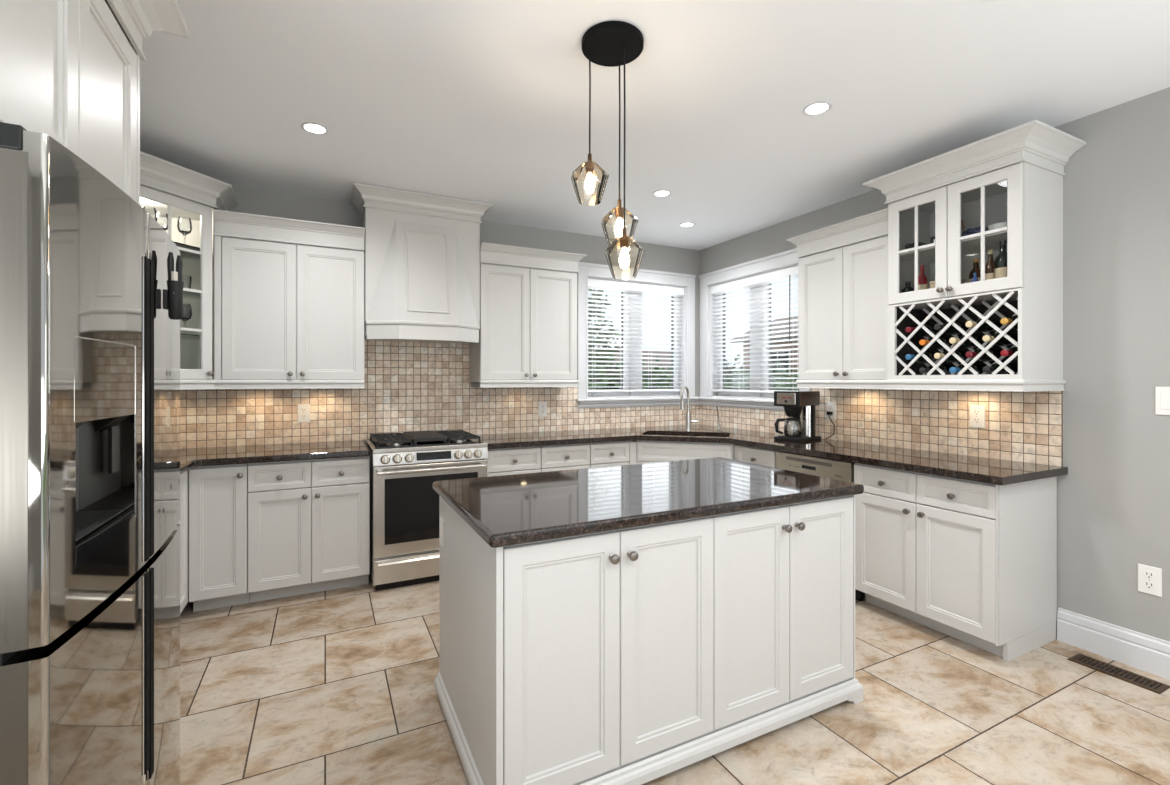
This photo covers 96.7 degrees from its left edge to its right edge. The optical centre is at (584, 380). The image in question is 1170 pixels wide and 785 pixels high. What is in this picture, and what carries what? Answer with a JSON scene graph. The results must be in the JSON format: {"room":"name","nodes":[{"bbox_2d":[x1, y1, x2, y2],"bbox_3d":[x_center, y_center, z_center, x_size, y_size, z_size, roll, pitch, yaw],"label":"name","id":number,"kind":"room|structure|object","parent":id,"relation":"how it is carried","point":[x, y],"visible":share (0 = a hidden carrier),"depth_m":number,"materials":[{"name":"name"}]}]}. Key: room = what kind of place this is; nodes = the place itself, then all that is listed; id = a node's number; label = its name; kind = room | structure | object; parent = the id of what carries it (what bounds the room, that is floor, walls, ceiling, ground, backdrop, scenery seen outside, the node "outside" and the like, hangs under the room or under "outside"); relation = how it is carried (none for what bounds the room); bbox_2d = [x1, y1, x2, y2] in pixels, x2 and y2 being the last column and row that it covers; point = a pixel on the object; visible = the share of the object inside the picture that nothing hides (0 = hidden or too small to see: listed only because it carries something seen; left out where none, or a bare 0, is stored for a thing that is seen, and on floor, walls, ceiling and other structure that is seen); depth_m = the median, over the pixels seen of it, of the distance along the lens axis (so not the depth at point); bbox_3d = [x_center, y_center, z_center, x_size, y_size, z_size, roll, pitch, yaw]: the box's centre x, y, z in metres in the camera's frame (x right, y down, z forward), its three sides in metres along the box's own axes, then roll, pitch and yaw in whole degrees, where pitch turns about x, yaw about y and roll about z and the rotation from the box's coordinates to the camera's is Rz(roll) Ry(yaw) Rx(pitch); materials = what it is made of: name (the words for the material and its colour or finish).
{"room":"kitchen","nodes":[
{"label":"kitchen","id":0,"kind":"room"},
{"bbox_2d":[183,185,698,584],"bbox_3d":[-1.010,0.010,4.448,4.830,2.740,0.200,0,0,-27],"label":"wall","id":1,"kind":"structure","parent":0,"point":[256,201],"depth_m":4.58,"materials":[{"name":"paint"}]},
{"bbox_2d":[140,151,237,389],"bbox_3d":[-2.581,-0.589,3.085,0.799,1.286,0.831,0,0,-27],"label":"upper cabinet","id":2,"kind":"object","parent":1,"relation":"attached to","point":[174,190],"visible":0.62,"depth_m":3.21,"materials":[{"name":"paint"}]},
{"bbox_2d":[177,216,191,235],"bbox_3d":[-2.507,-0.922,3.257,0.076,0.195,0.076,0,0,-27],"label":"wine glass","id":3,"kind":"object","parent":2,"relation":"on","point":[185,233],"visible":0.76,"depth_m":3.25,"materials":[{"name":"clear glass"}]},
{"bbox_2d":[181,303,191,333],"bbox_3d":[-2.507,-0.382,3.257,0.076,0.195,0.076,0,0,-27],"label":"wine glass","id":4,"kind":"object","parent":2,"relation":"on","point":[190,308],"visible":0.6,"depth_m":3.26,"materials":[{"name":"clear glass"}]},
{"bbox_2d":[174,242,199,258],"bbox_3d":[-2.647,-0.819,3.109,0.663,0.008,0.691,0,0,-27],"label":"shelf","id":5,"kind":"object","parent":2,"relation":"attached to","point":[184,254],"depth_m":3.34,"materials":[{"name":"white wood"}]},
{"bbox_2d":[180,333,199,339],"bbox_3d":[-2.647,-0.279,3.109,0.663,0.008,0.691,0,0,-27],"label":"shelf","id":6,"kind":"object","parent":2,"relation":"attached to","point":[182,336],"depth_m":3.32,"materials":[{"name":"white wood"}]},
{"bbox_2d":[183,291,199,298],"bbox_3d":[-2.647,-0.549,3.109,0.663,0.008,0.691,0,0,-27],"label":"shelf","id":7,"kind":"object","parent":2,"relation":"attached to","point":[186,294],"depth_m":3.38,"materials":[{"name":"white wood"}]},
{"bbox_2d":[213,209,364,388],"bbox_3d":[-2.008,-0.503,3.600,0.872,1.114,0.422,0,0,-27],"label":"upper cabinet","id":8,"kind":"object","parent":1,"relation":"attached to","point":[289,293],"visible":1,"depth_m":3.45,"materials":[{"name":"paint"}]},
{"bbox_2d":[297,404,309,422],"bbox_3d":[-2.054,0.240,3.797,0.080,0.132,0.009,0,0,-27],"label":"wall outlet","id":9,"kind":"object","parent":1,"relation":"attached to","point":[303,410],"visible":1,"depth_m":3.79,"materials":[{"name":"white plastic"}]},
{"bbox_2d":[351,182,492,342],"bbox_3d":[-1.226,-0.824,3.935,0.980,1.064,0.499,0,0,-27],"label":"range hood","id":10,"kind":"object","parent":1,"relation":"attached to","point":[422,250],"visible":0.99,"depth_m":3.77,"materials":[{"name":"paint"}]},
{"bbox_2d":[180,339,698,448],"bbox_3d":[-0.963,0.068,4.354,4.830,0.775,0.010,0,0,-27],"label":"backsplash","id":11,"kind":"structure","parent":1,"relation":"attached to","point":[409,386],"depth_m":4.10,"materials":[{"name":"tile"}]},
{"bbox_2d":[469,242,586,387],"bbox_3d":[-0.480,-0.503,4.364,0.893,1.114,0.422,0,0,-27],"label":"upper cabinet","id":12,"kind":"object","parent":1,"relation":"attached to","point":[528,329],"visible":1,"depth_m":4.20,"materials":[{"name":"paint"}]},
{"bbox_2d":[538,402,546,416],"bbox_3d":[-0.377,0.255,4.635,0.080,0.132,0.009,0,0,-27],"label":"wall outlet","id":13,"kind":"object","parent":1,"relation":"attached to","point":[542,406],"visible":1,"depth_m":4.63,"materials":[{"name":"white plastic"}]},
{"bbox_2d":[577,262,695,398],"bbox_3d":[0.504,-0.464,5.160,1.353,1.257,0.178,0,0,-27],"label":"window","id":14,"kind":"structure","parent":1,"relation":"in","point":[587,271],"depth_m":5.17,"materials":[{"name":"paint"}]},
{"bbox_2d":[588,279,683,391],"bbox_3d":[0.513,-0.424,5.137,1.118,1.063,0.074,0,0,-27],"label":"window blind","id":15,"kind":"object","parent":14,"relation":"attached to","point":[648,289],"visible":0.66,"depth_m":5.10,"materials":[{"name":"white plastic"}]},
{"bbox_2d":[576,397,773,402],"bbox_3d":[0.869,0.181,4.484,1.438,0.028,1.415,0,0,-27],"label":"trim","id":16,"kind":"structure","parent":1,"relation":"attached to","point":[646,398],"depth_m":4.96,"materials":[{"name":"paint"}]},
{"bbox_2d":[578,399,784,410],"bbox_3d":[0.877,0.225,4.493,1.415,0.060,1.405,0,0,-27],"label":"trim","id":17,"kind":"structure","parent":1,"relation":"attached to","point":[601,404],"depth_m":4.98,"materials":[{"name":"paint"}]},
{"bbox_2d":[140,0,1169,249],"bbox_3d":[0.573,-1.435,1.281,5.230,0.150,7.280,0,0,-27],"label":"ceiling","id":18,"kind":"structure","parent":0,"point":[486,101],"depth_m":2.45,"materials":[{"name":"paint"}]},
{"bbox_2d":[301,122,328,134],"bbox_3d":[-1.454,-1.356,2.800,0.132,0.006,0.132,0,0,-27],"label":"recessed light","id":19,"kind":"object","parent":18,"relation":"in","point":[315,128],"visible":1,"depth_m":2.80,"materials":[{"name":"paint"}]},
{"bbox_2d":[304,124,324,132],"bbox_3d":[-1.454,-1.359,2.800,0.102,0.001,0.102,0,0,-27],"label":"diffuser","id":20,"kind":"object","parent":19,"relation":"attached to","point":[312,128],"depth_m":2.80,"materials":[{"name":"white"}]},
{"bbox_2d":[571,21,643,278],"bbox_3d":[0.111,-0.882,2.099,0.299,0.954,0.279,0,0,-27],"label":"pendant light","id":21,"kind":"object","parent":18,"relation":"hanging from","point":[607,43],"visible":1,"depth_m":2.10,"materials":[{"name":"black"}]},
{"bbox_2d":[585,153,594,173],"bbox_3d":[0.019,-0.887,2.125,0.040,0.080,0.040,0,0,-27],"label":"socket","id":22,"kind":"object","parent":21,"relation":"attached to","point":[589,165],"depth_m":2.11,"materials":[{"name":"brown metal"}]},
{"bbox_2d":[615,199,623,218],"bbox_3d":[0.145,-0.723,2.189,0.040,0.080,0.040,0,0,-27],"label":"socket","id":23,"kind":"object","parent":21,"relation":"attached to","point":[619,211],"depth_m":2.18,"materials":[{"name":"brown metal"}]},
{"bbox_2d":[619,227,628,248],"bbox_3d":[0.155,-0.563,2.050,0.040,0.080,0.040,0,0,-27],"label":"socket","id":24,"kind":"object","parent":21,"relation":"attached to","point":[624,239],"depth_m":2.04,"materials":[{"name":"brown metal"}]},
{"bbox_2d":[653,190,670,196],"bbox_3d":[0.558,-1.356,3.770,0.132,0.006,0.132,0,0,-27],"label":"recessed light","id":25,"kind":"object","parent":18,"relation":"in","point":[659,193],"visible":1,"depth_m":3.77,"materials":[{"name":"white"}]},
{"bbox_2d":[655,191,668,195],"bbox_3d":[0.558,-1.359,3.770,0.102,0.001,0.102,0,0,-27],"label":"diffuser","id":26,"kind":"object","parent":25,"relation":"attached to","point":[657,193],"depth_m":3.77,"materials":[{"name":"white"}]},
{"bbox_2d":[679,222,694,226],"bbox_3d":[0.889,-1.356,4.530,0.132,0.006,0.132,0,0,-27],"label":"recessed light","id":27,"kind":"object","parent":18,"relation":"in","point":[686,224],"visible":1,"depth_m":4.52,"materials":[{"name":"white"}]},
{"bbox_2d":[803,101,831,114],"bbox_3d":[1.158,-1.356,2.594,0.132,0.006,0.132,0,0,-27],"label":"recessed light","id":28,"kind":"object","parent":18,"relation":"in","point":[816,108],"visible":1,"depth_m":2.59,"materials":[{"name":"white"}]},
{"bbox_2d":[806,104,827,113],"bbox_3d":[1.158,-1.359,2.594,0.102,0.001,0.102,0,0,-27],"label":"diffuser","id":29,"kind":"object","parent":28,"relation":"attached to","point":[811,108],"depth_m":2.59,"materials":[{"name":"white"}]},
{"bbox_2d":[180,575,1169,784],"bbox_3d":[0.573,1.440,1.281,5.230,0.120,7.280,0,0,-27],"label":"floor","id":30,"kind":"structure","parent":0,"point":[334,686],"depth_m":2.16,"materials":[{"name":"tile"}]},
{"bbox_2d":[0,122,179,784],"bbox_3d":[-1.441,0.480,1.066,0.874,1.800,0.904,0,0,-27],"label":"refrigerator","id":31,"kind":"object","parent":30,"relation":"on","point":[90,348],"visible":1,"depth_m":0.95,"materials":[{"name":"grey metal"}]},
{"bbox_2d":[163,252,183,319],"bbox_3d":[-1.086,-0.250,1.374,0.043,0.176,0.036,0,0,-27],"label":"utensil holder","id":32,"kind":"object","parent":31,"relation":"attached to","point":[172,297],"visible":1,"depth_m":1.36,"materials":[{"name":"black plastic"}]},
{"bbox_2d":[167,280,183,319],"bbox_3d":[-1.084,-0.212,1.376,0.037,0.100,0.036,0,0,-27],"label":"cup","id":33,"kind":"object","parent":32,"relation":"on","point":[175,287],"depth_m":1.36,"materials":[{"name":"black plastic"}]},
{"bbox_2d":[0,0,188,204],"bbox_3d":[-1.514,0.098,1.089,0.905,2.565,1.078,0,0,-27],"label":"wall cabinet","id":34,"kind":"object","parent":30,"relation":"on","point":[70,69],"visible":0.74,"depth_m":1.26,"materials":[{"name":"paint"}]},
{"bbox_2d":[178,470,187,613],"bbox_3d":[-2.480,0.938,2.712,0.600,0.884,0.328,0,0,-27],"label":"base cabinet","id":35,"kind":"object","parent":30,"relation":"on","point":[183,521],"visible":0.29,"depth_m":2.93,"materials":[{"name":"paint"}]},
{"bbox_2d":[189,464,249,611],"bbox_3d":[-2.288,0.938,3.320,0.284,0.884,0.652,0,0,-27],"label":"base cabinet","id":36,"kind":"object","parent":30,"relation":"on","point":[218,494],"visible":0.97,"depth_m":3.07,"materials":[{"name":"paint"}]},
{"bbox_2d":[248,455,369,602],"bbox_3d":[-1.853,0.938,3.537,0.680,0.884,0.652,0,0,-27],"label":"base cabinet","id":37,"kind":"object","parent":30,"relation":"on","point":[309,520],"visible":0.99,"depth_m":3.28,"materials":[{"name":"paint"}]},
{"bbox_2d":[365,430,487,590],"bbox_3d":[-1.172,0.889,3.815,0.762,0.981,0.750,0,0,-27],"label":"gas range","id":38,"kind":"object","parent":30,"relation":"on","point":[404,467],"visible":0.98,"depth_m":3.49,"materials":[{"name":"silver metal"}]},
{"bbox_2d":[365,439,487,453],"bbox_3d":[-1.186,0.460,3.842,0.762,0.028,0.689,0,0,-27],"label":"cooktop","id":39,"kind":"object","parent":38,"relation":"in","point":[447,446],"depth_m":3.57,"materials":[{"name":"silver metal"}]},
{"bbox_2d":[487,446,540,476],"bbox_3d":[-0.655,0.938,4.135,0.422,0.884,0.652,0,0,-27],"label":"drawer","id":40,"kind":"object","parent":30,"relation":"on","point":[518,460],"visible":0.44,"depth_m":3.88,"materials":[{"name":"paint"}]},
{"bbox_2d":[540,443,589,471],"bbox_3d":[-0.276,0.938,4.325,0.417,0.884,0.652,0,0,-27],"label":"drawer","id":41,"kind":"object","parent":30,"relation":"on","point":[568,456],"visible":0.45,"depth_m":4.06,"materials":[{"name":"paint"}]},
{"bbox_2d":[589,441,635,467],"bbox_3d":[0.106,0.938,4.515,0.426,0.884,0.652,0,0,-27],"label":"drawer","id":42,"kind":"object","parent":30,"relation":"on","point":[602,454],"visible":0.23,"depth_m":4.25,"materials":[{"name":"paint"}]},
{"bbox_2d":[434,495,862,784],"bbox_3d":[0.266,0.934,2.269,1.644,0.892,0.911,0,0,-27],"label":"kitchen island","id":43,"kind":"object","parent":30,"relation":"on","point":[640,655],"visible":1,"depth_m":1.82,"materials":[{"name":"paint"}]},
{"bbox_2d":[439,517,443,547],"bbox_3d":[-0.618,0.652,2.240,0.006,0.115,0.070,0,0,-27],"label":"outlet","id":44,"kind":"object","parent":43,"relation":"attached to","point":[441,519],"depth_m":2.23,"materials":[{"name":"white plastic"}]},
{"bbox_2d":[432,457,863,547],"bbox_3d":[0.263,0.467,2.276,1.655,0.040,0.913,0,0,-27],"label":"island countertop","id":45,"kind":"structure","parent":43,"relation":"on","point":[504,510],"depth_m":2.06,"materials":[{"name":"stone"}]},
{"bbox_2d":[636,440,733,463],"bbox_3d":[0.816,0.938,4.277,0.783,0.884,0.154,0,0,17],"label":"drawer front","id":46,"kind":"object","parent":30,"relation":"on","point":[646,451],"visible":0.03,"depth_m":4.25,"materials":[{"name":"paint"}]},
{"bbox_2d":[734,445,775,467],"bbox_3d":[1.523,0.938,4.060,0.622,0.884,0.409,0,0,-27],"label":"drawer","id":47,"kind":"object","parent":30,"relation":"on","point":[760,456],"visible":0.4,"depth_m":3.92,"materials":[{"name":"paint"}]},
{"bbox_2d":[776,451,864,600],"bbox_3d":[1.759,0.939,3.601,0.574,0.882,0.598,0,0,-27],"label":"dishwasher","id":48,"kind":"object","parent":30,"relation":"on","point":[817,466],"visible":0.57,"depth_m":3.41,"materials":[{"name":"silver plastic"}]},
{"bbox_2d":[854,463,1056,660],"bbox_3d":[2.064,0.938,2.977,0.622,0.884,0.770,0,0,-27],"label":"base cabinet","id":49,"kind":"object","parent":30,"relation":"on","point":[974,563],"visible":0.98,"depth_m":2.71,"materials":[{"name":"paint"}]},
{"bbox_2d":[477,424,1067,485],"bbox_3d":[0.773,0.475,3.534,2.455,0.040,3.007,0,0,-27],"label":"countertop","id":50,"kind":"structure","parent":49,"relation":"on","point":[971,468],"depth_m":3.56,"materials":[{"name":"stone"}]},
{"bbox_2d":[680,385,699,430],"bbox_3d":[0.921,0.249,4.670,0.212,0.412,0.103,0,0,-27],"label":"kitchen faucet","id":51,"kind":"object","parent":50,"relation":"on","point":[689,421],"visible":1,"depth_m":4.67,"materials":[{"name":"silver metal"}]},
{"bbox_2d":[774,391,820,441],"bbox_3d":[1.637,0.267,4.015,0.329,0.374,0.215,0,0,-39],"label":"coffee maker","id":52,"kind":"object","parent":50,"relation":"on","point":[799,406],"visible":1,"depth_m":3.96,"materials":[{"name":"black plastic"}]},
{"bbox_2d":[783,406,802,416],"bbox_3d":[1.593,0.234,3.980,0.140,0.084,0.140,0,0,-39],"label":"basket","id":53,"kind":"object","parent":52,"relation":"on","point":[790,411],"depth_m":3.93,"materials":[{"name":"black plastic"}]},
{"bbox_2d":[825,411,834,438],"bbox_3d":[1.879,0.343,3.979,0.066,0.211,0.072,0,0,32],"label":"power cord","id":54,"kind":"object","parent":50,"relation":"on","point":[828,412],"visible":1,"depth_m":3.97,"materials":[{"name":"black plastic"}]},
{"bbox_2d":[1067,653,1169,693],"bbox_3d":[2.512,1.377,2.457,0.124,0.006,0.320,0,0,-27],"label":"floor vent","id":55,"kind":"object","parent":30,"relation":"in","point":[1152,685],"visible":1,"depth_m":2.44,"materials":[{"name":"brown metal"}]},
{"bbox_3d":[-2.111,0.938,2.003,0.644,0.884,1.257,0,0,-27],"label":"base cabinet","id":56,"kind":"object","parent":30,"relation":"on","visible":0},
{"bbox_2d":[180,440,369,474],"bbox_3d":[-1.913,0.475,2.635,1.591,0.040,2.214,0,0,-27],"label":"countertop","id":57,"kind":"structure","parent":56,"relation":"on","point":[211,456],"depth_m":3.29,"materials":[{"name":"stone"}]},
{"bbox_2d":[699,87,1169,641],"bbox_3d":[2.778,0.010,2.495,0.200,2.740,7.080,0,0,-27],"label":"wall","id":58,"kind":"structure","parent":0,"point":[1113,500],"depth_m":2.59,"materials":[{"name":"paint"}]},
{"bbox_2d":[699,248,810,399],"bbox_3d":[1.570,-0.464,4.825,0.178,1.257,1.378,0,0,-27],"label":"window","id":59,"kind":"structure","parent":58,"relation":"in","point":[786,259],"depth_m":5.01,"materials":[{"name":"paint"}]},
{"bbox_2d":[711,266,798,392],"bbox_3d":[1.551,-0.424,4.805,0.075,1.063,1.118,0,0,-27],"label":"window blind","id":60,"kind":"object","parent":59,"relation":"attached to","point":[775,276],"visible":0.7,"depth_m":4.75,"materials":[{"name":"white plastic"}]},
{"bbox_2d":[827,402,835,418],"bbox_3d":[1.895,0.230,4.004,0.009,0.132,0.080,0,0,-27],"label":"wall outlet","id":61,"kind":"object","parent":58,"relation":"attached to","point":[831,406],"visible":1,"depth_m":3.99,"materials":[{"name":"white plastic"}]},
{"bbox_2d":[786,208,889,388],"bbox_3d":[1.867,-0.503,3.637,0.407,1.114,0.792,0,0,-27],"label":"upper cabinet","id":62,"kind":"object","parent":58,"relation":"attached to","point":[843,266],"visible":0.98,"depth_m":3.53,"materials":[{"name":"paint"}]},
{"bbox_2d":[699,388,1062,465],"bbox_3d":[1.863,0.255,4.091,0.010,0.400,2.985,0,0,-27],"label":"backsplash","id":63,"kind":"structure","parent":58,"relation":"attached to","point":[1027,427],"depth_m":3.31,"materials":[{"name":"tile"}]},
{"bbox_2d":[863,120,1085,391],"bbox_3d":[2.151,-0.586,2.949,0.514,1.280,0.878,0,0,-27],"label":"display cabinet","id":64,"kind":"object","parent":58,"relation":"attached to","point":[1013,176],"visible":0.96,"depth_m":2.79,"materials":[{"name":"paint"}]},
{"bbox_2d":[902,281,914,292],"bbox_3d":[1.970,-0.543,3.171,0.069,0.120,0.069,0,0,-27],"label":"liquor bottle","id":65,"kind":"object","parent":64,"relation":"in","point":[908,288],"visible":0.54,"depth_m":3.16,"materials":[{"name":"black glass"}]},
{"bbox_2d":[905,242,927,248],"bbox_3d":[2.060,-0.810,3.193,0.260,0.075,0.076,0,0,-27],"label":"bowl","id":66,"kind":"object","parent":64,"relation":"on","point":[907,246],"visible":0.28,"depth_m":3.14,"materials":[{"name":"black glass"}]},
{"bbox_2d":[905,352,939,363],"bbox_3d":[2.056,-0.141,3.159,0.302,0.073,0.073,0,0,-27],"label":"wine bottle","id":67,"kind":"object","parent":64,"relation":"in","point":[930,355],"visible":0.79,"depth_m":3.12,"materials":[{"name":"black glass"}]},
{"bbox_2d":[918,265,927,289],"bbox_3d":[2.002,-0.583,3.086,0.053,0.201,0.053,0,0,-27],"label":"liquor bottle","id":68,"kind":"object","parent":64,"relation":"in","point":[922,279],"visible":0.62,"depth_m":3.07,"materials":[{"name":"red glass"}]},
{"bbox_2d":[905,325,942,336],"bbox_3d":[2.056,-0.303,3.159,0.302,0.073,0.073,0,0,-27],"label":"wine bottle","id":69,"kind":"object","parent":64,"relation":"in","point":[921,332],"visible":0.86,"depth_m":3.12,"materials":[{"name":"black glass"}]},
{"bbox_2d":[919,337,952,349],"bbox_3d":[2.092,-0.222,3.086,0.302,0.073,0.073,0,0,-27],"label":"wine bottle","id":70,"kind":"object","parent":64,"relation":"in","point":[935,345],"visible":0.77,"depth_m":3.05,"materials":[{"name":"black glass"}]},
{"bbox_2d":[919,365,956,374],"bbox_3d":[2.092,-0.059,3.086,0.302,0.073,0.073,0,0,-27],"label":"wine bottle","id":71,"kind":"object","parent":64,"relation":"in","point":[945,368],"visible":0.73,"depth_m":3.05,"materials":[{"name":"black glass"}]},
{"bbox_2d":[929,279,965,287],"bbox_3d":[2.109,-0.533,3.028,0.104,0.100,0.144,0,0,-27],"label":"storage box","id":72,"kind":"object","parent":64,"relation":"in","point":[932,284],"visible":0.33,"depth_m":3.05,"materials":[{"name":"beige paper"}]},
{"bbox_2d":[934,322,969,334],"bbox_3d":[2.129,-0.303,3.013,0.302,0.073,0.073,0,0,-27],"label":"wine bottle","id":73,"kind":"object","parent":64,"relation":"in","point":[952,330],"visible":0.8,"depth_m":2.98,"materials":[{"name":"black glass"}]},
{"bbox_2d":[934,350,972,362],"bbox_3d":[2.129,-0.141,3.013,0.302,0.073,0.073,0,0,-27],"label":"wine bottle","id":74,"kind":"object","parent":64,"relation":"in","point":[951,359],"visible":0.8,"depth_m":2.98,"materials":[{"name":"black glass"}]},
{"bbox_2d":[900,230,1006,262],"bbox_3d":[2.197,-0.762,2.973,0.385,0.015,0.651,0,0,-27],"label":"shelf","id":75,"kind":"object","parent":64,"relation":"attached to","point":[970,245],"depth_m":2.97,"materials":[{"name":"white wood"}]},
{"bbox_2d":[949,335,988,347],"bbox_3d":[2.165,-0.222,2.940,0.302,0.073,0.073,0,0,-27],"label":"wine bottle","id":76,"kind":"object","parent":64,"relation":"in","point":[967,344],"visible":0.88,"depth_m":2.91,"materials":[{"name":"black glass"}]},
{"bbox_2d":[949,364,988,374],"bbox_3d":[2.165,-0.059,2.940,0.302,0.073,0.073,0,0,-27],"label":"wine bottle","id":77,"kind":"object","parent":64,"relation":"in","point":[978,368],"visible":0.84,"depth_m":2.91,"materials":[{"name":"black glass"}]},
{"bbox_2d":[969,258,980,282],"bbox_3d":[2.163,-0.578,2.876,0.065,0.191,0.065,0,0,-27],"label":"liquor bottle","id":78,"kind":"object","parent":64,"relation":"in","point":[976,269],"visible":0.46,"depth_m":2.86,"materials":[{"name":"brown glass"}]},
{"bbox_2d":[961,225,988,236],"bbox_3d":[2.178,-0.812,2.886,0.148,0.080,0.145,0,0,31],"label":"bunch","id":79,"kind":"object","parent":64,"relation":"on","point":[969,231],"visible":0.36,"depth_m":2.86,"materials":[{"name":"blue"}]},
{"bbox_2d":[965,319,1005,332],"bbox_3d":[2.202,-0.303,2.867,0.302,0.073,0.073,0,0,-27],"label":"wine bottle","id":80,"kind":"object","parent":64,"relation":"in","point":[984,327],"visible":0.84,"depth_m":2.83,"materials":[{"name":"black glass"}]},
{"bbox_2d":[965,349,1005,361],"bbox_3d":[2.202,-0.141,2.867,0.302,0.073,0.073,0,0,-27],"label":"wine bottle","id":81,"kind":"object","parent":64,"relation":"in","point":[996,352],"visible":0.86,"depth_m":2.83,"materials":[{"name":"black glass"}]},
{"bbox_2d":[985,250,993,279],"bbox_3d":[2.187,-0.593,2.804,0.061,0.221,0.061,0,0,-27],"label":"liquor bottle","id":82,"kind":"object","parent":64,"relation":"in","point":[989,267],"visible":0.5,"depth_m":2.79,"materials":[{"name":"brown glass"}]},
{"bbox_2d":[988,222,1006,229],"bbox_3d":[2.195,-0.796,2.744,0.110,0.050,0.110,0,0,-27],"label":"bowl","id":83,"kind":"object","parent":64,"relation":"on","point":[1002,224],"visible":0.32,"depth_m":2.71,"materials":[{"name":"white ceramic"}]},
{"bbox_2d":[982,332,1017,346],"bbox_3d":[2.238,-0.222,2.795,0.302,0.073,0.073,0,0,-27],"label":"wine bottle","id":84,"kind":"object","parent":64,"relation":"in","point":[1003,341],"visible":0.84,"depth_m":2.76,"materials":[{"name":"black glass"}]},
{"bbox_2d":[982,363,1017,373],"bbox_3d":[2.238,-0.059,2.795,0.302,0.073,0.073,0,0,-27],"label":"wine bottle","id":85,"kind":"object","parent":64,"relation":"in","point":[1013,366],"visible":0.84,"depth_m":2.75,"materials":[{"name":"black glass"}]},
{"bbox_2d":[994,240,1006,278],"bbox_3d":[2.192,-0.608,2.727,0.077,0.251,0.077,0,0,-27],"label":"liquor bottle","id":86,"kind":"object","parent":64,"relation":"in","point":[1000,263],"visible":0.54,"depth_m":2.71,"materials":[{"name":"black glass"}]},
{"bbox_2d":[1000,347,1017,360],"bbox_3d":[2.274,-0.141,2.722,0.302,0.073,0.073,0,0,-27],"label":"wine bottle","id":87,"kind":"object","parent":64,"relation":"in","point":[1011,351],"visible":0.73,"depth_m":2.67,"materials":[{"name":"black glass"}]},
{"bbox_2d":[1000,315,1017,328],"bbox_3d":[2.274,-0.303,2.722,0.302,0.073,0.073,0,0,-27],"label":"wine bottle","id":88,"kind":"object","parent":64,"relation":"in","point":[1010,320],"visible":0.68,"depth_m":2.66,"materials":[{"name":"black glass"}]},
{"bbox_2d":[970,405,984,427],"bbox_3d":[2.343,0.215,3.108,0.009,0.132,0.080,0,0,-27],"label":"wall outlet","id":89,"kind":"object","parent":58,"relation":"attached to","point":[977,413],"visible":1,"depth_m":3.10,"materials":[{"name":"white plastic"}]},
{"bbox_2d":[973,409,979,415],"bbox_3d":[2.340,0.191,3.107,0.002,0.039,0.039,0,0,-27],"label":"socket","id":90,"kind":"object","parent":89,"relation":"attached to","point":[976,412],"depth_m":3.11,"materials":[{"name":"grey plastic"}]},
{"bbox_2d":[973,417,979,423],"bbox_3d":[2.340,0.239,3.107,0.002,0.039,0.039,0,0,-27],"label":"socket","id":91,"kind":"object","parent":89,"relation":"attached to","point":[976,420],"depth_m":3.11,"materials":[{"name":"grey plastic"}]},
{"bbox_2d":[1057,608,1169,679],"bbox_3d":[3.391,1.295,1.025,0.018,0.170,3.902,0,0,-27],"label":"baseboard","id":92,"kind":"structure","parent":58,"relation":"attached to","point":[1138,650],"depth_m":2.56,"materials":[{"name":"paint"}]},
{"bbox_2d":[1138,564,1161,596],"bbox_3d":[2.676,0.946,2.465,0.009,0.132,0.080,0,0,-27],"label":"wall outlet","id":93,"kind":"object","parent":58,"relation":"attached to","point":[1149,577],"visible":1,"depth_m":2.46,"materials":[{"name":"white plastic"}]},
{"bbox_2d":[1143,571,1154,579],"bbox_3d":[2.673,0.922,2.464,0.002,0.039,0.039,0,0,-27],"label":"socket","id":94,"kind":"object","parent":93,"relation":"attached to","point":[1147,575],"depth_m":2.46,"materials":[{"name":"grey plastic"}]},
{"bbox_2d":[1143,581,1154,589],"bbox_3d":[2.673,0.970,2.464,0.002,0.039,0.039,0,0,-27],"label":"socket","id":95,"kind":"object","parent":93,"relation":"attached to","point":[1147,585],"depth_m":2.46,"materials":[{"name":"grey plastic"}]},
{"bbox_2d":[1155,387,1169,414],"bbox_3d":[2.702,0.095,2.412,0.009,0.132,0.080,0,0,-27],"label":"light switch","id":96,"kind":"object","parent":58,"relation":"attached to","point":[1162,394],"visible":1,"depth_m":2.42,"materials":[{"name":"white plastic"}]},
{"label":"outside","id":97,"kind":"structure","parent":0,"visible":0},
{"bbox_3d":[6.267,2.055,24.372,57.000,0.150,62.000,0,0,-27],"label":"lawn","id":98,"kind":"structure","parent":97,"visible":0},
{"bbox_2d":[588,289,620,371],"bbox_3d":[-0.121,-0.444,14.554,2.634,4.858,2.097,0,0,-27],"label":"tree","id":99,"kind":"object","parent":98,"relation":"on","point":[600,299],"visible":0.16,"depth_m":14.51,"materials":[{"name":"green plant"}]},
{"bbox_2d":[588,349,747,389],"bbox_3d":[-1.574,0.280,22.119,13.800,3.400,8.800,0,0,-23],"label":"house","id":100,"kind":"structure","parent":98,"relation":"on","point":[653,352],"depth_m":21.02,"materials":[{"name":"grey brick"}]},
{"bbox_2d":[588,354,798,390],"bbox_3d":[2.747,0.861,12.457,10.717,3.065,2.076,0,0,-20],"label":"hedge","id":101,"kind":"object","parent":98,"relation":"on","point":[610,355],"visible":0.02,"depth_m":12.04,"materials":[{"name":"green plant"}]},
{"bbox_2d":[730,316,796,384],"bbox_3d":[13.461,-0.620,21.938,7.800,5.200,11.800,0,0,-37],"label":"house","id":102,"kind":"structure","parent":98,"relation":"on","point":[781,319],"depth_m":22.83,"materials":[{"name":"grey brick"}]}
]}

